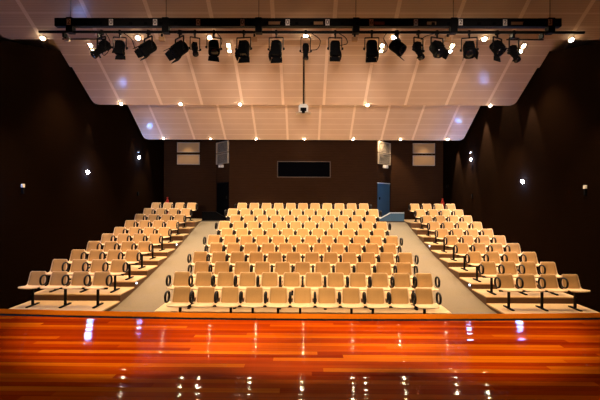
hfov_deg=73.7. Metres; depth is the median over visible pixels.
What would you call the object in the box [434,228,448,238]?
seat
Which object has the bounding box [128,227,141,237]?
seat
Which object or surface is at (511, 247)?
seat
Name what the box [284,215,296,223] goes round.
seat
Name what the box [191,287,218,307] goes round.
seat
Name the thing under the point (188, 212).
seat
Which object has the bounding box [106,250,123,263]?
seat
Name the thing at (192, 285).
tier
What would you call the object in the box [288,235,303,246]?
seat
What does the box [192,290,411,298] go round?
tier tread
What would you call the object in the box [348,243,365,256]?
seat
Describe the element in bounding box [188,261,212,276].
seat
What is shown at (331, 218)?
seat
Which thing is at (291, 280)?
seat
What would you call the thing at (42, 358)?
floor
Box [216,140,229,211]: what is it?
wall
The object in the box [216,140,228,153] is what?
panel
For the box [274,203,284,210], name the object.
seat
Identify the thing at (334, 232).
seat
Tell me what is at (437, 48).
lamp
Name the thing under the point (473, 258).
seat
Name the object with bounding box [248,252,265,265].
seat
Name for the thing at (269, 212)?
seat
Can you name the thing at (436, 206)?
seat
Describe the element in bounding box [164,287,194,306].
seat
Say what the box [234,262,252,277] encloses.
seat
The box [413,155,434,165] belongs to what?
wall panel
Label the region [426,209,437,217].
seat
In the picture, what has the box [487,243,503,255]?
seat
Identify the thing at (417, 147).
wall panel
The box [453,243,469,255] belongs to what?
seat
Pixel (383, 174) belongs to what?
wall
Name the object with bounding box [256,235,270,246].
seat
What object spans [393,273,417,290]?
seat
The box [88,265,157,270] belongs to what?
tier tread
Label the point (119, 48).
lamp
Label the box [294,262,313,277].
seat
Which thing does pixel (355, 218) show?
seat
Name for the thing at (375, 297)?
seat
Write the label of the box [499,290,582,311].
beam
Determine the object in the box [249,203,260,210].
seat
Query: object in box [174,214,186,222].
seat
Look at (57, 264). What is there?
seat
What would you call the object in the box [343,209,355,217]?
seat
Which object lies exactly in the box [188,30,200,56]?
lamp
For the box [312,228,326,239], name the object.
seat
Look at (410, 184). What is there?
wall
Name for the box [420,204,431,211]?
seat
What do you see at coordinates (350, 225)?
seat
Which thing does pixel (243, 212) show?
seat
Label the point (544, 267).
seat
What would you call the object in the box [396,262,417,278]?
seat
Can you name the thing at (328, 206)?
seat
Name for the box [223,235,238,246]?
seat
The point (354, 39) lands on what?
junction box
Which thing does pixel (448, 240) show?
seat
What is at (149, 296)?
floor
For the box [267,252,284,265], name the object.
seat
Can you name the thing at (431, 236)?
tier tread
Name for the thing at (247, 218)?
seat
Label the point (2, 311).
trim
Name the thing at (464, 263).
beam
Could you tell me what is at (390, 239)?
seat
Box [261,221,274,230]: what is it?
seat
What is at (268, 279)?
seat
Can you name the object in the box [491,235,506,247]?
seat
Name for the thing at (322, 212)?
seat
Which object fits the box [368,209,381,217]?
seat
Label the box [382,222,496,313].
floor
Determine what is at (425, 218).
seat
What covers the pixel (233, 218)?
seat
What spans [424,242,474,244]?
tier tread
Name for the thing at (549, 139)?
wall
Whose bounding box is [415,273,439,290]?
seat
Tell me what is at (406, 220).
tier tread
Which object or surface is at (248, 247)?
seat
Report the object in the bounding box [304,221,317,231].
seat
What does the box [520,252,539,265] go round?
seat
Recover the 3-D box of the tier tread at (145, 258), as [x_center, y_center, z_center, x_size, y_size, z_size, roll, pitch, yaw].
[-5.817,1.987,13.559,2.320,0.030,0.900,0,0,0]
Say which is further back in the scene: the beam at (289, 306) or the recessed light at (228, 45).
the recessed light at (228, 45)
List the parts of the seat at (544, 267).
armrest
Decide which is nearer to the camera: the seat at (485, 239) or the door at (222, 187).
the seat at (485, 239)
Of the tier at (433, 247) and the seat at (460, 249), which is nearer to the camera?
the seat at (460, 249)
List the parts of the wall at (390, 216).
raking panel, wall panel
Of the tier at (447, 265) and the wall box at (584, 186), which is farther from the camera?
the tier at (447, 265)
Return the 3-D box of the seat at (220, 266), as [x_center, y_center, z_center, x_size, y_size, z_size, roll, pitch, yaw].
[-2.098,1.865,10.761,0.546,0.366,0.437,0,0,0]
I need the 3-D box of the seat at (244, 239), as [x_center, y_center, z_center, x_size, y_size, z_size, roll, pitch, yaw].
[-1.801,1.377,13.459,0.546,0.366,0.437,0,0,0]
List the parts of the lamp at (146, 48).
barn door, barn door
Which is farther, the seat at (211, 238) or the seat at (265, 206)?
the seat at (265, 206)
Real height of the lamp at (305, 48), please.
0.629 m
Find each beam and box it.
[25,287,107,307]
[49,274,123,292]
[70,263,137,279]
[87,253,149,268]
[102,245,159,259]
[116,238,168,250]
[179,305,425,313]
[187,289,417,309]
[429,231,479,243]
[437,239,490,252]
[446,247,501,260]
[457,255,519,270]
[468,265,538,282]
[482,276,558,295]
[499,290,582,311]
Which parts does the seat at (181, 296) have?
armrest, armrest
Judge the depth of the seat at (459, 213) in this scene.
17.13 m
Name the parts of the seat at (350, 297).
armrest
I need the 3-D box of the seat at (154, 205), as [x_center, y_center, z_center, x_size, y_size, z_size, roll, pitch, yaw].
[-6.497,0.296,17.994,0.546,0.366,0.437,0,0,0]
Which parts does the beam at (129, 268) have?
leg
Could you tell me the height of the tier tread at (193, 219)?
0.030 m
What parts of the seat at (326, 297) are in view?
armrest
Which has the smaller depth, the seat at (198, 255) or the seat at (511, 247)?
the seat at (198, 255)
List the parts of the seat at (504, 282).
armrest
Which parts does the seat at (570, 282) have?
armrest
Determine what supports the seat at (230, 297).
on the beam at (289, 306)
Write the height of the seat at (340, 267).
0.366 m
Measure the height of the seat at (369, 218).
0.366 m
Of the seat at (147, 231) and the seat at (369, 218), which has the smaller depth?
the seat at (147, 231)
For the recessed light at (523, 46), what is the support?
in the ceiling at (152, 80)
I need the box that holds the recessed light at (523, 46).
[520,44,526,52]
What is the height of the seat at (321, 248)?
0.366 m
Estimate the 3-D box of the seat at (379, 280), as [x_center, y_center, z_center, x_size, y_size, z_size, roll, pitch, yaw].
[2.019,2.008,9.830,0.546,0.366,0.437,0,0,0]
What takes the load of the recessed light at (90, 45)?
in the ceiling at (152, 80)
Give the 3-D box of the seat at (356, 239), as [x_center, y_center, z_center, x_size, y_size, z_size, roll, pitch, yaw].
[2.049,1.393,13.430,0.546,0.366,0.437,0,0,0]
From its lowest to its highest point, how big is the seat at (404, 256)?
0.366 m
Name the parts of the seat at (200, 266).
armrest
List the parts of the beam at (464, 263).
leg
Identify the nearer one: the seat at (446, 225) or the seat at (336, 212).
the seat at (446, 225)
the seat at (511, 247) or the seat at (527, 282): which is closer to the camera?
the seat at (527, 282)
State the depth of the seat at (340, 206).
18.07 m
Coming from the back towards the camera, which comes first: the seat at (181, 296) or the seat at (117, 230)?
the seat at (117, 230)
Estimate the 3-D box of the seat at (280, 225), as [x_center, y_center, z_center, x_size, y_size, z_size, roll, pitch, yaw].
[-0.686,1.002,15.251,0.546,0.366,0.437,0,0,0]
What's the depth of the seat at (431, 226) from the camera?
15.34 m
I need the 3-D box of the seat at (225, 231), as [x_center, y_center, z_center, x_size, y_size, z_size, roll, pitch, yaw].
[-2.647,1.203,14.366,0.604,0.366,0.437,0,0,0]
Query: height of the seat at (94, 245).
0.366 m
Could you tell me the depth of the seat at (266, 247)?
12.69 m
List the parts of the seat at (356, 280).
armrest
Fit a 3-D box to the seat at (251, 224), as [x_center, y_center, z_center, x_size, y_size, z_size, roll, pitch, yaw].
[-1.786,0.997,15.259,0.546,0.366,0.437,0,0,0]
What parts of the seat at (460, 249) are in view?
armrest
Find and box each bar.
[38,0,584,34]
[62,33,104,41]
[506,33,543,39]
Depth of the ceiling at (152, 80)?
12.36 m
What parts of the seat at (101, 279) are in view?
armrest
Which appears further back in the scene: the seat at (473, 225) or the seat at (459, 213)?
the seat at (459, 213)
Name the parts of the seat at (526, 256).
armrest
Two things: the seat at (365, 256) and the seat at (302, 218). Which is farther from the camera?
the seat at (302, 218)
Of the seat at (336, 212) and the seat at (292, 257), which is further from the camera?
the seat at (336, 212)
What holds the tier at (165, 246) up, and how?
on the floor
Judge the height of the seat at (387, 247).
0.366 m
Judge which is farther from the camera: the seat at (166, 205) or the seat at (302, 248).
the seat at (166, 205)
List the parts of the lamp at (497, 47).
barn door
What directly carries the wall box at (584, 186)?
attached to the wall at (549, 139)
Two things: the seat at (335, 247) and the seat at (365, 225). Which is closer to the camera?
the seat at (335, 247)
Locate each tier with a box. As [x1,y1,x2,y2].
[34,288,134,302]
[66,277,146,289]
[88,266,157,277]
[89,258,166,266]
[105,302,119,310]
[106,250,174,258]
[119,241,182,249]
[132,235,188,240]
[142,228,193,233]
[152,221,200,226]
[190,285,413,287]
[193,298,411,302]
[274,313,309,313]
[405,222,456,227]
[412,229,463,234]
[417,236,474,242]
[423,243,486,250]
[431,251,500,259]
[439,259,473,268]
[448,268,519,279]
[459,278,540,291]
[472,290,572,304]
[486,304,501,313]
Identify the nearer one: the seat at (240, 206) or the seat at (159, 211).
the seat at (159, 211)
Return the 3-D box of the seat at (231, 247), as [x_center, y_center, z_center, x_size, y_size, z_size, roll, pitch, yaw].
[-2.083,1.546,12.561,0.546,0.366,0.437,0,0,0]
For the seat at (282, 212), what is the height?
0.366 m
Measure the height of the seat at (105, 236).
0.366 m
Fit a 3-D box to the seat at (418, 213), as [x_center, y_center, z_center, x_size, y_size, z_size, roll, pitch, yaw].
[5.136,0.583,17.007,0.546,0.366,0.437,0,0,0]
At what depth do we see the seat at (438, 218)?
16.23 m
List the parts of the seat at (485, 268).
armrest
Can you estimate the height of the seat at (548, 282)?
0.366 m
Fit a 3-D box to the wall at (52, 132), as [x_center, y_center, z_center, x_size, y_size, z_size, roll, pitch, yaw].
[-7.092,-1.611,13.479,0.200,8.800,14.250,0,0,0]
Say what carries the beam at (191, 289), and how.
on the tier tread at (163, 308)
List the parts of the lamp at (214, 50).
barn door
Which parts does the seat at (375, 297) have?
armrest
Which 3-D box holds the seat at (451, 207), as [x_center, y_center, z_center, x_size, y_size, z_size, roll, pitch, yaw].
[6.764,0.354,17.895,0.546,0.366,0.437,0,0,0]
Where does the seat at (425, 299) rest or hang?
on the beam at (289, 306)
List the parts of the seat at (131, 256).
armrest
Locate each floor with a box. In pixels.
[0,316,599,399]
[110,221,223,311]
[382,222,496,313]
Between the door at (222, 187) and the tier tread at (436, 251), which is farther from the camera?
the door at (222, 187)
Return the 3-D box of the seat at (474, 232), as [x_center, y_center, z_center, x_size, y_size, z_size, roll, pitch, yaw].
[6.193,1.219,14.299,0.546,0.366,0.437,0,0,0]
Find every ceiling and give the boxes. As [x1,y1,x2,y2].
[0,0,599,39]
[0,35,599,105]
[128,105,479,139]
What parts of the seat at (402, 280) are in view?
armrest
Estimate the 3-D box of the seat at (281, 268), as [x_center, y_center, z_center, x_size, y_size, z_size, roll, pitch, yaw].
[-0.448,1.873,10.749,0.546,0.366,0.437,0,0,0]
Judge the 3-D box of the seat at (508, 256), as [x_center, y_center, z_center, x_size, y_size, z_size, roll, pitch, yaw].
[6.171,1.708,11.599,0.546,0.366,0.437,0,0,0]
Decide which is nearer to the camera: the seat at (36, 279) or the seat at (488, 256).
the seat at (36, 279)
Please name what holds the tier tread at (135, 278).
on the tier at (118, 284)
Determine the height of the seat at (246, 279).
0.366 m
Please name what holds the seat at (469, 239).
on the beam
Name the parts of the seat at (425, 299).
armrest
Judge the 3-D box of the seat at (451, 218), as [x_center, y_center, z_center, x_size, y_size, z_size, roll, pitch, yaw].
[6.208,0.810,16.099,0.546,0.366,0.437,0,0,0]
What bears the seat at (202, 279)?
on the beam
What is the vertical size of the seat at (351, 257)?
0.366 m
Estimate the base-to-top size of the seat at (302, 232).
0.366 m
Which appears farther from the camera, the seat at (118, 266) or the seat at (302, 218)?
the seat at (302, 218)
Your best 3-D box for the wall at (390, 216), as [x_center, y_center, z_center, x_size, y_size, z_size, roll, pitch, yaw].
[4.277,0.786,18.698,1.160,0.395,0.160,0,0,0]
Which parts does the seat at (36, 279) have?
armrest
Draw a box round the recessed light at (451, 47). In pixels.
[448,44,455,52]
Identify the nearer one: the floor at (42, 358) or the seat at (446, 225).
the floor at (42, 358)
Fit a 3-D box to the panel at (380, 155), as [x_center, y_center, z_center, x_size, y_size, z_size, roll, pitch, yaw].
[4.158,-2.012,19.726,0.078,0.520,1.156,0,0,41]
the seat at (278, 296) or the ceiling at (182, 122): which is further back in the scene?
the ceiling at (182, 122)
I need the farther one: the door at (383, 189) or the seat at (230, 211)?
the door at (383, 189)
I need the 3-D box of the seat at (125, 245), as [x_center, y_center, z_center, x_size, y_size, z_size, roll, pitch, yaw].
[-5.463,1.497,12.587,0.546,0.366,0.437,0,0,0]
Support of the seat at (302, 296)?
on the beam at (289, 306)
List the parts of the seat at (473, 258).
armrest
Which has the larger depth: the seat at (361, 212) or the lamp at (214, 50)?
the seat at (361, 212)
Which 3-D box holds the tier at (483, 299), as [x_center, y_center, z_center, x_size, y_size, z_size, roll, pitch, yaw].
[5.979,2.689,10.785,2.320,0.315,0.900,0,0,0]
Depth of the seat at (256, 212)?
17.20 m
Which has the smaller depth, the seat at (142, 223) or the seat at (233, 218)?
the seat at (142, 223)
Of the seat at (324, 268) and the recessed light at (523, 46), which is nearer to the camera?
the seat at (324, 268)
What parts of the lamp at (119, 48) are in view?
barn door, barn door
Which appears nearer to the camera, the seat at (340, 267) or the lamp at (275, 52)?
the lamp at (275, 52)
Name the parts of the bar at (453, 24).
hanger plate, hanger plate, hanger plate, plate, plate, hanger plate, plate, hanger plate, plate, hanger plate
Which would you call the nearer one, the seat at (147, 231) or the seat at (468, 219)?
the seat at (147, 231)
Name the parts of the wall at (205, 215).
wall panel, raking panel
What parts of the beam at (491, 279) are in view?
leg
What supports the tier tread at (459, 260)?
on the tier at (447, 265)
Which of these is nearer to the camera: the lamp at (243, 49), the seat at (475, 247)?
the lamp at (243, 49)
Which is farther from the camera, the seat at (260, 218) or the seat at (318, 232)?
the seat at (260, 218)
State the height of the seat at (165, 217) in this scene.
0.366 m
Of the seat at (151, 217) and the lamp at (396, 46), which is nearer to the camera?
the lamp at (396, 46)
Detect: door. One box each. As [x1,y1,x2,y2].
[217,182,228,215]
[377,183,389,216]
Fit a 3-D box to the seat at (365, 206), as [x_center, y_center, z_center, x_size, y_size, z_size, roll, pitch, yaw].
[2.912,0.337,17.924,0.546,0.366,0.437,0,0,0]
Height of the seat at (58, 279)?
0.366 m
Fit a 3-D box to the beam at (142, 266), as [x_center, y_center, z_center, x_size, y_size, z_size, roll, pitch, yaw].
[-5.764,1.909,12.599,2.060,0.455,0.450,0,0,0]
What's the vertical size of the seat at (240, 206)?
0.366 m
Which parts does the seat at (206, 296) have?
armrest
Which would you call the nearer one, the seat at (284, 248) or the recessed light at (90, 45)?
the recessed light at (90, 45)
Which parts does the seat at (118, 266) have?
armrest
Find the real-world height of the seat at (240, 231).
0.366 m
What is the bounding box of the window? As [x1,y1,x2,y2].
[277,161,330,177]
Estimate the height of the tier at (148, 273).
0.628 m
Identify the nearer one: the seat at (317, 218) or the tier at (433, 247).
the tier at (433, 247)
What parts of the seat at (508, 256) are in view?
armrest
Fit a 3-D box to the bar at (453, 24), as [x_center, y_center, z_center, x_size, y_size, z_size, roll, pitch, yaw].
[0.215,-4.085,8.292,11.309,1.268,0.157,0,0,0]
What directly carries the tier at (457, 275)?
on the floor
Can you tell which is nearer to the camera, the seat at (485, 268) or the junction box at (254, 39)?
the junction box at (254, 39)
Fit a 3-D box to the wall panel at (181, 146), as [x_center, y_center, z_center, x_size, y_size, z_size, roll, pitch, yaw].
[-5.679,-2.678,20.358,1.134,0.494,0.070,0,0,0]
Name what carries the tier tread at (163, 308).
on the tier at (274, 313)
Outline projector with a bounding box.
[296,60,310,114]
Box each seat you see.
[18,271,47,288]
[40,271,69,288]
[47,259,68,274]
[62,271,90,288]
[68,249,86,263]
[68,259,88,274]
[85,271,112,289]
[86,241,101,253]
[87,249,104,263]
[89,259,108,274]
[101,233,115,244]
[103,241,118,253]
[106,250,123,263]
[109,259,128,274]
[113,227,126,237]
[117,234,131,245]
[120,241,135,253]
[124,220,137,229]
[124,250,141,263]
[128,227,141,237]
[132,234,146,245]
[134,214,146,222]
[137,241,152,253]
[138,220,151,229]
[143,208,154,216]
[143,227,156,237]
[148,214,159,222]
[148,234,162,245]
[151,203,161,210]
[152,220,165,229]
[156,208,167,216]
[158,227,171,237]
[161,214,172,222]
[163,203,173,210]
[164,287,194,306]
[166,220,179,229]
[166,272,192,289]
[168,208,179,216]
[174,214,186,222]
[175,203,185,210]
[181,208,192,216]
[187,203,197,210]
[187,251,209,265]
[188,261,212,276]
[191,272,214,289]
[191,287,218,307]
[203,235,222,246]
[204,243,224,255]
[210,251,228,265]
[213,261,232,277]
[215,221,231,230]
[215,272,236,289]
[216,287,242,307]
[217,228,234,238]
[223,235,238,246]
[224,209,238,216]
[226,243,242,255]
[227,215,242,223]
[230,252,247,265]
[233,221,245,230]
[234,203,248,210]
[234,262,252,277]
[236,228,249,238]
[238,272,259,289]
[240,209,251,216]
[240,235,254,246]
[241,287,266,307]
[243,215,255,223]
[244,243,259,255]
[247,221,260,230]
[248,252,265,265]
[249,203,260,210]
[251,228,265,238]
[253,209,264,217]
[254,262,272,277]
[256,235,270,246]
[257,215,269,223]
[260,272,281,289]
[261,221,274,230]
[261,243,277,255]
[262,203,272,210]
[266,209,277,217]
[266,228,280,238]
[266,287,291,307]
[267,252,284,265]
[270,215,282,223]
[272,235,286,246]
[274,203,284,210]
[274,262,293,277]
[276,221,288,230]
[278,243,294,255]
[279,209,290,217]
[282,228,295,238]
[282,272,303,290]
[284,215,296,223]
[286,203,296,210]
[286,252,303,265]
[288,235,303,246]
[290,221,303,231]
[291,209,303,217]
[291,287,315,307]
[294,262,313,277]
[296,243,312,255]
[297,215,309,223]
[297,228,310,238]
[298,203,309,210]
[304,209,316,217]
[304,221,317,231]
[304,235,319,246]
[304,252,322,266]
[305,272,325,290]
[310,203,321,210]
[311,215,323,224]
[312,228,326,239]
[313,243,329,255]
[315,262,334,277]
[316,287,340,307]
[317,209,329,217]
[319,221,332,231]
[321,235,336,246]
[322,203,334,211]
[323,252,341,266]
[325,215,337,224]
[327,229,341,239]
[327,273,348,290]
[330,209,342,217]
[330,243,347,256]
[333,221,346,231]
[335,203,346,211]
[335,262,355,277]
[337,235,352,247]
[338,215,351,224]
[341,288,365,307]
[342,229,357,239]
[342,252,360,266]
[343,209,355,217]
[347,203,358,211]
[347,222,361,231]
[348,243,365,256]
[349,273,371,290]
[352,215,365,224]
[353,236,369,247]
[355,262,376,277]
[356,209,368,217]
[358,229,373,239]
[359,203,371,211]
[361,252,379,266]
[362,222,376,231]
[365,215,378,224]
[365,243,383,256]
[366,288,391,308]
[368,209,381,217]
[369,236,386,247]
[371,273,394,290]
[373,229,388,239]
[376,222,390,231]
[376,262,396,278]
[380,252,399,266]
[383,244,401,256]
[386,236,402,247]
[390,288,416,308]
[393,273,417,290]
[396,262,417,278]
[398,252,418,266]
[408,204,419,211]
[414,209,425,217]
[414,288,441,308]
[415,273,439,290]
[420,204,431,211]
[420,215,432,224]
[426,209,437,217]
[427,221,439,231]
[432,204,443,211]
[433,215,445,224]
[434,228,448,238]
[439,209,450,217]
[441,222,453,231]
[443,235,457,246]
[444,204,455,211]
[447,215,458,224]
[449,229,463,239]
[452,209,463,217]
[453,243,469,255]
[455,222,468,231]
[459,235,473,246]
[460,215,472,224]
[464,229,478,239]
[465,252,481,265]
[469,222,482,231]
[470,243,486,255]
[475,235,489,246]
[478,261,497,277]
[480,229,493,239]
[483,252,500,265]
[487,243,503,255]
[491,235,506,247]
[494,274,522,291]
[498,261,517,277]
[502,252,519,265]
[505,243,521,255]
[516,274,544,291]
[518,262,539,277]
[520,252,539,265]
[538,262,560,277]
[538,274,567,291]
[560,274,589,291]
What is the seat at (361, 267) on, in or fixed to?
on the beam
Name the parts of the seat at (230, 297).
armrest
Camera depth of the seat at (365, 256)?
11.76 m
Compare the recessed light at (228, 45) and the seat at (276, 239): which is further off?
the seat at (276, 239)
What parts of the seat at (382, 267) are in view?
armrest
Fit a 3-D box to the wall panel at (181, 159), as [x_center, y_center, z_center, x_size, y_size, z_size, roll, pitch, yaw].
[-5.681,-2.055,20.358,1.134,0.499,0.070,0,0,0]
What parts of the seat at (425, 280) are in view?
armrest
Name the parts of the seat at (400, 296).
armrest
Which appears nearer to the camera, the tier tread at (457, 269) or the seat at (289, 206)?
the tier tread at (457, 269)
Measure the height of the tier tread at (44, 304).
0.030 m
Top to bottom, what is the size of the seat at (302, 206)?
0.366 m
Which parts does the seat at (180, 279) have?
armrest, armrest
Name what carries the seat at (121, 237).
on the beam
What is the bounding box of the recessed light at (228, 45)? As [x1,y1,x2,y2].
[226,43,231,52]
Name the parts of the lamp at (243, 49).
barn door, barn door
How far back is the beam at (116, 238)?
14.37 m
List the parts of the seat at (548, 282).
armrest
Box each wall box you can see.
[21,184,24,193]
[583,185,586,194]
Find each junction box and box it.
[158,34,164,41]
[251,34,256,41]
[352,34,357,41]
[444,34,450,41]
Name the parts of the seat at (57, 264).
armrest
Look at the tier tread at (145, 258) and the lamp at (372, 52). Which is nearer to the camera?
the lamp at (372, 52)
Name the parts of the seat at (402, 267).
armrest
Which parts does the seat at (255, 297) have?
armrest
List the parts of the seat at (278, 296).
armrest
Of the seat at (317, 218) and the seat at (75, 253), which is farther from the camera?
the seat at (317, 218)
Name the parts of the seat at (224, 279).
armrest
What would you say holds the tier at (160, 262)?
on the floor
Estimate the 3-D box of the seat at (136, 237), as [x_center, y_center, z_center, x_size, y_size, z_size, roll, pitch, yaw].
[-5.456,1.333,13.487,0.546,0.366,0.437,0,0,0]
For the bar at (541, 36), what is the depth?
8.36 m
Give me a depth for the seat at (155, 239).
13.61 m
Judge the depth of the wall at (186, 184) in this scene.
20.39 m
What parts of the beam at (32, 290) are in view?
leg, leg, leg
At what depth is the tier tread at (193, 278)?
11.58 m
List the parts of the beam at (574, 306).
leg, leg, leg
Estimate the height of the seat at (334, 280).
0.366 m
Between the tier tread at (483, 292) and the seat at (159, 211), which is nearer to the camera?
the tier tread at (483, 292)
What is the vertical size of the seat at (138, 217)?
0.366 m
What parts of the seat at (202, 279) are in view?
armrest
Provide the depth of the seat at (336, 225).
15.37 m
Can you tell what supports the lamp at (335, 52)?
hanging from the bar at (453, 24)
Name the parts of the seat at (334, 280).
armrest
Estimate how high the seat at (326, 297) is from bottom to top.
0.366 m
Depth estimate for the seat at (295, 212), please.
17.18 m
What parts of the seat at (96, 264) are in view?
armrest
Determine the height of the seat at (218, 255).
0.366 m
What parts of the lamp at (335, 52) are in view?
barn door, barn door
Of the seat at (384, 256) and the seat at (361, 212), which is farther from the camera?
the seat at (361, 212)
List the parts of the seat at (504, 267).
armrest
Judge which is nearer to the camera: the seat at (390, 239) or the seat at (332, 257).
the seat at (332, 257)
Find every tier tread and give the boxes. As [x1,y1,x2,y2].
[9,300,119,310]
[34,286,133,295]
[69,275,146,282]
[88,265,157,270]
[105,256,166,260]
[134,248,174,252]
[154,301,451,313]
[158,218,201,221]
[163,241,181,243]
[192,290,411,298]
[193,278,412,285]
[210,258,395,263]
[210,267,393,273]
[404,219,446,222]
[417,235,434,237]
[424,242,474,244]
[431,250,470,253]
[439,258,503,262]
[449,267,518,272]
[459,277,537,284]
[472,289,572,297]
[487,303,599,313]
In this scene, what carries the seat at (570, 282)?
on the beam at (574, 306)
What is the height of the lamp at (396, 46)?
0.621 m
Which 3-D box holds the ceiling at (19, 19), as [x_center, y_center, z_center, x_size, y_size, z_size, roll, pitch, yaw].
[0.077,-5.012,7.389,14.080,2.564,3.928,0,0,0]
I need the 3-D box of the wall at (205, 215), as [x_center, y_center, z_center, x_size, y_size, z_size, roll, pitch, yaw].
[-4.003,0.750,18.761,1.160,0.395,0.160,0,0,0]
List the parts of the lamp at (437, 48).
barn door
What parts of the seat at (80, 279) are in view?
armrest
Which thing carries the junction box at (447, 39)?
hanging from the bar at (453, 24)
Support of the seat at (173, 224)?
on the beam
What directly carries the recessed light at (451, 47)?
in the ceiling at (152, 80)
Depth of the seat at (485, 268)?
10.83 m
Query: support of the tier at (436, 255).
on the floor
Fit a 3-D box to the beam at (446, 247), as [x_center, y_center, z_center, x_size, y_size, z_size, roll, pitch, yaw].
[5.943,1.796,13.411,2.060,0.455,0.450,0,0,0]
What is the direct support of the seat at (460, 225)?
on the beam at (435, 242)
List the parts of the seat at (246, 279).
armrest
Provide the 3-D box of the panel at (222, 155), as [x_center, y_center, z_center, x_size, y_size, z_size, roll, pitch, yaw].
[-3.843,-2.047,19.786,0.078,0.520,1.156,0,0,-40]
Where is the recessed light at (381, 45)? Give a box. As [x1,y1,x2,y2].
[378,43,384,51]
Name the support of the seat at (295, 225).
on the beam
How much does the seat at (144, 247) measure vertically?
0.366 m
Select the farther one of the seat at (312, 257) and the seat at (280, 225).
the seat at (280, 225)
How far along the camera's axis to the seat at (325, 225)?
15.37 m
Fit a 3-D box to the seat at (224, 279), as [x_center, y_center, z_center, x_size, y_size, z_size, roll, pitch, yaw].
[-1.831,1.992,9.859,0.546,0.366,0.437,0,0,0]
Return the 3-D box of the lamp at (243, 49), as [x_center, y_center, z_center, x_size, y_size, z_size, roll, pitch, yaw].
[-1.174,-3.194,8.273,0.358,0.671,0.375,0,0,8]
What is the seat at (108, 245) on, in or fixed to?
on the beam
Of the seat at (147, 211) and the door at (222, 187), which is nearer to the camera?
the seat at (147, 211)
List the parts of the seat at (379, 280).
armrest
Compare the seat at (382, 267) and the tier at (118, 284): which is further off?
the tier at (118, 284)
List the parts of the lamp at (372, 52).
barn door, barn door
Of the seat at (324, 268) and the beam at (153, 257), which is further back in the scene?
the beam at (153, 257)
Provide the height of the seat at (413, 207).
0.366 m
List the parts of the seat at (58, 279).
armrest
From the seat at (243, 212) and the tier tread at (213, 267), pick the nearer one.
the tier tread at (213, 267)
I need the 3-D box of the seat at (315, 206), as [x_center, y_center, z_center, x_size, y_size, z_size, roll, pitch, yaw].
[0.713,0.328,17.940,0.546,0.366,0.437,0,0,0]
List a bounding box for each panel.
[177,142,199,151]
[177,155,199,164]
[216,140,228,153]
[216,152,228,164]
[378,141,390,153]
[378,153,390,164]
[413,143,434,152]
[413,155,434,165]
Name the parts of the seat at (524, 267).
armrest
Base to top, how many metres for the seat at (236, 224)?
0.366 m
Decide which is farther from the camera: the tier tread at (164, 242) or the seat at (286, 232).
the tier tread at (164, 242)
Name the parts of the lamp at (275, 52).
barn door, barn door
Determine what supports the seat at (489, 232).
on the beam at (443, 250)
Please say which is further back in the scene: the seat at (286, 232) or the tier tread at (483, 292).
the seat at (286, 232)
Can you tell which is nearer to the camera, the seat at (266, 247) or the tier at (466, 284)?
the tier at (466, 284)
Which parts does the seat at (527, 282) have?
armrest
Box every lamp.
[90,30,110,58]
[111,30,135,59]
[133,30,156,60]
[164,30,188,63]
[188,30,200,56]
[205,30,221,61]
[235,30,251,62]
[267,30,284,62]
[299,30,320,59]
[327,30,347,61]
[363,30,387,62]
[388,30,406,60]
[412,30,424,60]
[421,30,449,59]
[460,30,478,59]
[489,30,511,61]
[507,30,520,62]
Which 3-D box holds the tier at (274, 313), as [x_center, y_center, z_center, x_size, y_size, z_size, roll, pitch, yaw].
[0.062,2.745,9.880,7.000,0.150,0.900,0,0,0]
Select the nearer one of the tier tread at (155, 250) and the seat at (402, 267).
the seat at (402, 267)
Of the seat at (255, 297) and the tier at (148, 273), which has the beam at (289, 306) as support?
the seat at (255, 297)
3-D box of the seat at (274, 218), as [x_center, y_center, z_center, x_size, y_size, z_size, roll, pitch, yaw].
[-0.953,0.790,16.153,0.546,0.366,0.437,0,0,0]
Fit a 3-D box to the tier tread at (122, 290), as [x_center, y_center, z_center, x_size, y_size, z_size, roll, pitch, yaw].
[-5.840,2.465,10.859,2.320,0.030,0.900,0,0,0]
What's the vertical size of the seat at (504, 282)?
0.366 m
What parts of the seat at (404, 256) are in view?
armrest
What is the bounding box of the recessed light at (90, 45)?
[87,43,94,50]
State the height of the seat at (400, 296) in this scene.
0.366 m
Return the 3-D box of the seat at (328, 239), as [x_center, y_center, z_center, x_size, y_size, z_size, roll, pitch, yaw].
[0.949,1.389,13.438,0.546,0.366,0.437,0,0,0]
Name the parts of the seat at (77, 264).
armrest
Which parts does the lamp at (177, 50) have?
barn door, barn door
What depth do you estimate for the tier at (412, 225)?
17.54 m
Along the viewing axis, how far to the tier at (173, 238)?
15.82 m
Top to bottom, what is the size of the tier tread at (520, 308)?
0.030 m
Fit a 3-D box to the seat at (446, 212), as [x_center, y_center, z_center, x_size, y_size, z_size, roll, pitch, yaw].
[6.216,0.588,16.999,0.546,0.366,0.437,0,0,0]
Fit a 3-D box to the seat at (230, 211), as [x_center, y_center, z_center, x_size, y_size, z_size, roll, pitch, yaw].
[-2.899,0.554,17.067,0.604,0.366,0.437,0,0,0]
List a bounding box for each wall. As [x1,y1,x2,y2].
[0,40,163,308]
[164,139,215,218]
[202,212,226,219]
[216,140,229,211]
[229,140,376,219]
[377,140,390,212]
[379,213,403,220]
[391,140,442,219]
[443,42,599,311]
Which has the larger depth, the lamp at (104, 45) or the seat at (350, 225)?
the seat at (350, 225)
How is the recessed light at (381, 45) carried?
in the ceiling at (152, 80)
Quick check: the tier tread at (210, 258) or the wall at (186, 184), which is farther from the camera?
the wall at (186, 184)
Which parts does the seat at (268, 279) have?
armrest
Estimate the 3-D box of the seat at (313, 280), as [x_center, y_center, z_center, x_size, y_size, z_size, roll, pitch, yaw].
[0.369,2.001,9.843,0.546,0.366,0.437,0,0,0]

